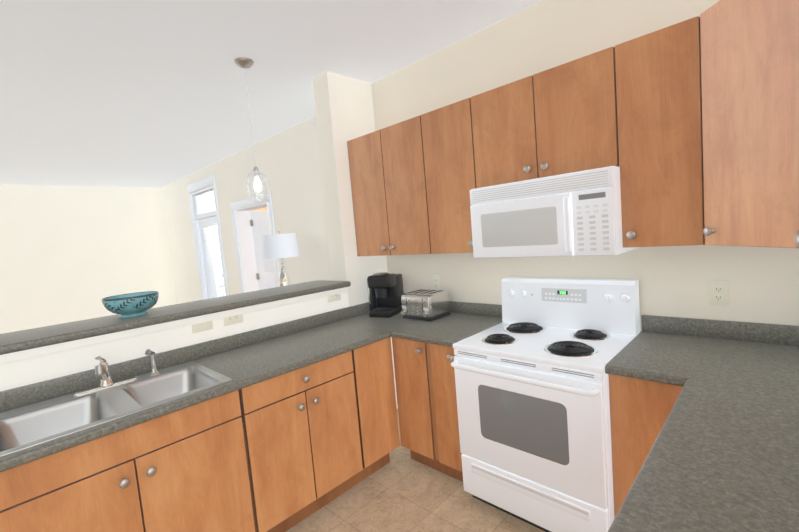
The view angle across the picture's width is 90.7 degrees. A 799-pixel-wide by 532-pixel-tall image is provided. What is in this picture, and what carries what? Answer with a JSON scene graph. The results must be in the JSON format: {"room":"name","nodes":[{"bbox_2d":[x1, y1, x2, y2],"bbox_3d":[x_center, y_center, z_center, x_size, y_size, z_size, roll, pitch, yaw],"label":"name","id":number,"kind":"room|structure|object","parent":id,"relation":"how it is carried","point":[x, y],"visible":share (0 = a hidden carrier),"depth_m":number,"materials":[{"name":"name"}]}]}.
{"room":"kitchen","nodes":[
{"label":"kitchen","id":0,"kind":"room"},
{"bbox_2d":[0,184,176,333],"bbox_3d":[-6.641,0.255,5.467,0.120,2.790,6.290,0,6,44],"label":"wall","id":1,"kind":"structure","parent":0,"point":[72,253],"depth_m":6.63,"materials":[{"name":"paint"}]},
{"bbox_2d":[0,71,397,408],"bbox_3d":[-1.217,0.046,2.384,0.190,2.790,3.610,0,6,44],"label":"wall","id":2,"kind":"structure","parent":0,"point":[344,110],"depth_m":3.02,"materials":[{"name":"paint"}]},
{"bbox_2d":[0,287,347,364],"bbox_3d":[-1.385,0.346,2.062,0.012,0.044,2.848,0,6,44],"label":"trim","id":3,"kind":"structure","parent":2,"relation":"attached to","point":[46,350],"depth_m":2.11,"materials":[{"name":"paint"}]},
{"bbox_2d":[0,280,350,354],"bbox_3d":[-1.537,0.307,2.167,0.448,0.040,2.898,0,6,44],"label":"bar","id":4,"kind":"object","parent":2,"relation":"on","point":[21,340],"visible":1,"depth_m":2.16,"materials":[{"name":"laminate"}]},
{"bbox_2d":[102,291,158,317],"bbox_3d":[-1.501,0.221,2.217,0.267,0.117,0.267,0,6,44],"label":"ceramic bowl","id":5,"kind":"object","parent":4,"relation":"on","point":[132,304],"visible":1,"depth_m":2.14,"materials":[{"name":"blue ceramic"}]},
{"bbox_2d":[191,321,212,332],"bbox_3d":[-1.152,0.339,2.301,0.012,0.085,0.118,0,6,44],"label":"light switch","id":6,"kind":"object","parent":2,"relation":"attached to","point":[200,327],"visible":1,"depth_m":2.30,"materials":[{"name":"beige plastic"}]},
{"bbox_2d":[224,314,242,325],"bbox_3d":[-1.025,0.317,2.436,0.008,0.085,0.118,0,6,44],"label":"outlet","id":7,"kind":"object","parent":2,"relation":"attached to","point":[236,319],"visible":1,"depth_m":2.44,"materials":[{"name":"beige plastic"}]},
{"bbox_2d":[328,294,340,301],"bbox_3d":[-0.495,0.223,2.986,0.008,0.085,0.118,0,6,44],"label":"outlet","id":8,"kind":"object","parent":2,"relation":"attached to","point":[336,297],"visible":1,"depth_m":2.99,"materials":[{"name":"beige plastic"}]},
{"bbox_2d":[162,116,331,303],"bbox_3d":[-2.279,-0.137,5.748,6.010,2.790,0.220,0,6,44],"label":"wall","id":9,"kind":"structure","parent":0,"point":[288,163],"depth_m":4.71,"materials":[{"name":"paint"}]},
{"bbox_2d":[187,174,228,299],"bbox_3d":[-2.992,-0.049,6.367,1.113,2.635,0.140,0,6,44],"label":"door frame","id":10,"kind":"structure","parent":9,"relation":"attached to","point":[206,184],"depth_m":6.46,"materials":[{"name":"paint"}]},
{"bbox_2d":[198,216,225,298],"bbox_3d":[-2.980,0.241,6.378,0.863,2.035,0.104,0,6,44],"label":"exterior door","id":11,"kind":"structure","parent":9,"relation":"in","point":[207,221],"depth_m":6.55,"materials":[{"name":"paint"}]},
{"bbox_2d":[196,190,224,296],"bbox_3d":[-2.987,-0.100,6.372,0.843,2.174,0.006,0,6,44],"label":"window","id":12,"kind":"structure","parent":11,"relation":"attached to","point":[205,202],"depth_m":6.35,"materials":[{"name":"white"}]},
{"bbox_2d":[199,223,224,298],"bbox_3d":[-2.993,0.158,6.364,0.643,1.645,0.029,0,6,44],"label":"door blind","id":13,"kind":"object","parent":12,"relation":"attached to","point":[211,272],"visible":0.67,"depth_m":6.33,"materials":[{"name":"paint"}]},
{"bbox_2d":[230,193,279,292],"bbox_3d":[-1.798,0.176,5.329,1.130,2.155,0.250,0,6,44],"label":"trim","id":14,"kind":"structure","parent":9,"relation":"attached to","point":[244,243],"depth_m":5.56,"materials":[{"name":"paint"}]},
{"bbox_2d":[250,210,275,289],"bbox_3d":[-1.613,0.190,5.684,0.697,2.020,0.609,0,6,44],"label":"interior door","id":15,"kind":"structure","parent":9,"relation":"in","point":[259,224],"depth_m":5.66,"materials":[{"name":"paint"}]},
{"bbox_2d":[0,0,541,187],"bbox_3d":[-2.416,-1.362,3.304,9.220,0.060,9.400,0,6,44],"label":"ceiling","id":16,"kind":"structure","parent":0,"point":[130,93],"depth_m":2.76,"materials":[{"name":"paint"}]},
{"bbox_2d":[234,57,268,200],"bbox_3d":[-1.022,-0.929,2.729,0.154,0.940,0.154,0,6,44],"label":"pendant light","id":17,"kind":"object","parent":16,"relation":"hanging from","point":[243,62],"visible":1,"depth_m":2.72,"materials":[{"name":"silver metal"}]},
{"bbox_2d":[286,409,544,531],"bbox_3d":[-2.176,1.469,3.533,9.220,0.060,9.400,0,6,44],"label":"floor","id":18,"kind":"structure","parent":0,"point":[401,491],"depth_m":2.22,"materials":[{"name":"tile"}]},
{"bbox_2d":[0,387,263,531],"bbox_3d":[-1.227,1.060,1.784,0.599,0.876,0.888,0,6,44],"label":"base cabinet","id":19,"kind":"object","parent":18,"relation":"on","point":[192,468],"depth_m":1.60,"materials":[{"name":"brown wood"}]},
{"bbox_2d":[0,302,400,471],"bbox_3d":[-0.910,0.505,2.084,0.660,0.123,3.098,0,6,44],"label":"countertop","id":20,"kind":"structure","parent":19,"relation":"on","point":[252,357],"depth_m":2.13,"materials":[{"name":"laminate"}]},
{"bbox_2d":[0,349,231,456],"bbox_3d":[-1.259,0.586,1.739,0.544,0.363,0.835,0,6,44],"label":"sink","id":21,"kind":"object","parent":20,"relation":"in","point":[108,398],"visible":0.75,"depth_m":1.77,"materials":[{"name":"silver metal"}]},
{"bbox_2d":[367,272,403,316],"bbox_3d":[-0.124,0.211,3.110,0.225,0.333,0.290,-3,5,24],"label":"coffee maker","id":22,"kind":"object","parent":20,"relation":"on","point":[385,291],"visible":0.96,"depth_m":3.05,"materials":[{"name":"black plastic"}]},
{"bbox_2d":[248,349,367,531],"bbox_3d":[-0.695,0.970,2.335,0.599,0.876,0.690,0,6,44],"label":"base cabinet","id":23,"kind":"object","parent":18,"relation":"on","point":[285,452],"depth_m":2.12,"materials":[{"name":"brown wood"}]},
{"bbox_2d":[356,337,399,475],"bbox_3d":[-0.347,0.911,2.696,0.599,0.876,0.320,0,6,44],"label":"base cabinet","id":24,"kind":"object","parent":18,"relation":"on","point":[374,361],"depth_m":2.49,"materials":[{"name":"brown wood"}]},
{"bbox_2d":[392,337,462,481],"bbox_3d":[0.368,0.857,2.621,0.529,0.875,0.634,0,6,44],"label":"base cabinet","id":25,"kind":"object","parent":18,"relation":"on","point":[426,401],"visible":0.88,"depth_m":2.42,"materials":[{"name":"brown wood"}]},
{"bbox_2d":[392,301,501,346],"bbox_3d":[0.351,0.359,2.569,0.481,0.123,0.633,0,6,44],"label":"countertop","id":26,"kind":"structure","parent":25,"relation":"on","point":[466,319],"depth_m":2.59,"materials":[{"name":"laminate"}]},
{"bbox_2d":[401,289,450,320],"bbox_3d":[0.181,0.280,2.872,0.276,0.183,0.269,0,6,44],"label":"toaster","id":27,"kind":"object","parent":26,"relation":"on","point":[426,305],"visible":1,"depth_m":2.79,"materials":[{"name":"silver metal"}]},
{"bbox_2d":[451,277,639,531],"bbox_3d":[0.785,0.704,2.121,0.760,1.190,0.698,0,6,44],"label":"range","id":28,"kind":"object","parent":18,"relation":"on","point":[532,390],"visible":1,"depth_m":1.95,"materials":[{"name":"white metal"}]},
{"bbox_2d":[608,374,682,518],"bbox_3d":[1.230,0.850,1.813,0.299,0.875,0.599,0,6,44],"label":"base cabinet","id":29,"kind":"object","parent":18,"relation":"on","point":[640,409],"visible":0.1,"depth_m":1.62,"materials":[{"name":"brown wood"}]},
{"bbox_2d":[605,315,703,380],"bbox_3d":[1.165,0.354,1.783,0.255,0.123,0.633,0,6,44],"label":"countertop","id":30,"kind":"structure","parent":29,"relation":"on","point":[641,357],"depth_m":1.84,"materials":[{"name":"laminate"}]},
{"bbox_2d":[608,319,798,531],"bbox_3d":[0.867,0.458,0.817,0.656,0.123,2.448,0,6,44],"label":"countertop","id":31,"kind":"structure","parent":29,"relation":"on","point":[723,455],"depth_m":1.04,"materials":[{"name":"laminate"}]},
{"bbox_3d":[-1.110,0.875,4.037,0.900,0.860,0.430,0,6,44],"label":"console table","id":32,"kind":"object","parent":18,"relation":"on","visible":0},
{"bbox_2d":[263,231,300,286],"bbox_3d":[-1.170,0.045,3.977,0.364,0.806,0.364,0,6,44],"label":"table lamp","id":33,"kind":"object","parent":32,"relation":"on","point":[279,245],"visible":0.85,"depth_m":3.83,"materials":[{"name":"white fabric"}]},
{"bbox_2d":[371,0,798,331],"bbox_3d":[0.913,-0.141,2.474,3.130,2.790,0.120,0,6,44],"label":"wall","id":34,"kind":"structure","parent":0,"point":[544,35],"depth_m":2.21,"materials":[{"name":"paint"}]},
{"bbox_2d":[347,116,430,255],"bbox_3d":[0.008,-0.545,2.969,0.761,0.906,0.322,0,6,44],"label":"upper cabinet","id":35,"kind":"object","parent":34,"relation":"attached to","point":[389,185],"depth_m":2.81,"materials":[{"name":"brown wood"}]},
{"bbox_2d":[432,275,440,289],"bbox_3d":[0.283,0.129,3.034,0.070,0.115,0.008,0,6,44],"label":"electrical outlet","id":36,"kind":"object","parent":34,"relation":"attached to","point":[436,282],"visible":0.96,"depth_m":3.03,"materials":[{"name":"beige plastic"}]},
{"bbox_2d":[419,98,474,253],"bbox_3d":[0.419,-0.548,2.573,0.380,0.906,0.322,0,6,44],"label":"upper cabinet","id":37,"kind":"object","parent":34,"relation":"attached to","point":[448,142],"depth_m":2.45,"materials":[{"name":"brown wood"}]},
{"bbox_2d":[471,46,618,187],"bbox_3d":[0.814,-0.738,2.160,0.760,0.529,0.322,0,6,44],"label":"upper cabinet","id":38,"kind":"object","parent":34,"relation":"attached to","point":[564,118],"depth_m":1.99,"materials":[{"name":"brown wood"}]},
{"bbox_2d":[470,166,638,257],"bbox_3d":[0.820,-0.267,2.163,0.756,0.402,0.418,0,6,44],"label":"over-the-range microwave","id":39,"kind":"object","parent":38,"relation":"attached to","point":[578,213],"visible":0.98,"depth_m":1.96,"materials":[{"name":"white"}]},
{"bbox_2d":[615,21,686,247],"bbox_3d":[1.215,-0.553,1.804,0.305,0.906,0.322,0,6,44],"label":"upper cabinet","id":40,"kind":"object","parent":34,"relation":"attached to","point":[652,122],"depth_m":1.70,"materials":[{"name":"brown wood"}]},
{"bbox_2d":[709,281,727,305],"bbox_3d":[1.502,0.128,1.858,0.070,0.115,0.008,0,6,44],"label":"electrical outlet","id":41,"kind":"object","parent":34,"relation":"attached to","point":[718,292],"visible":1,"depth_m":1.86,"materials":[{"name":"beige plastic"}]},
{"bbox_2d":[683,0,798,247],"bbox_3d":[1.445,-0.538,1.386,0.604,0.906,0.606,0,6,44],"label":"upper cabinet","id":42,"kind":"object","parent":34,"relation":"attached to","point":[689,128],"depth_m":1.39,"materials":[{"name":"brown wood"}]}
]}

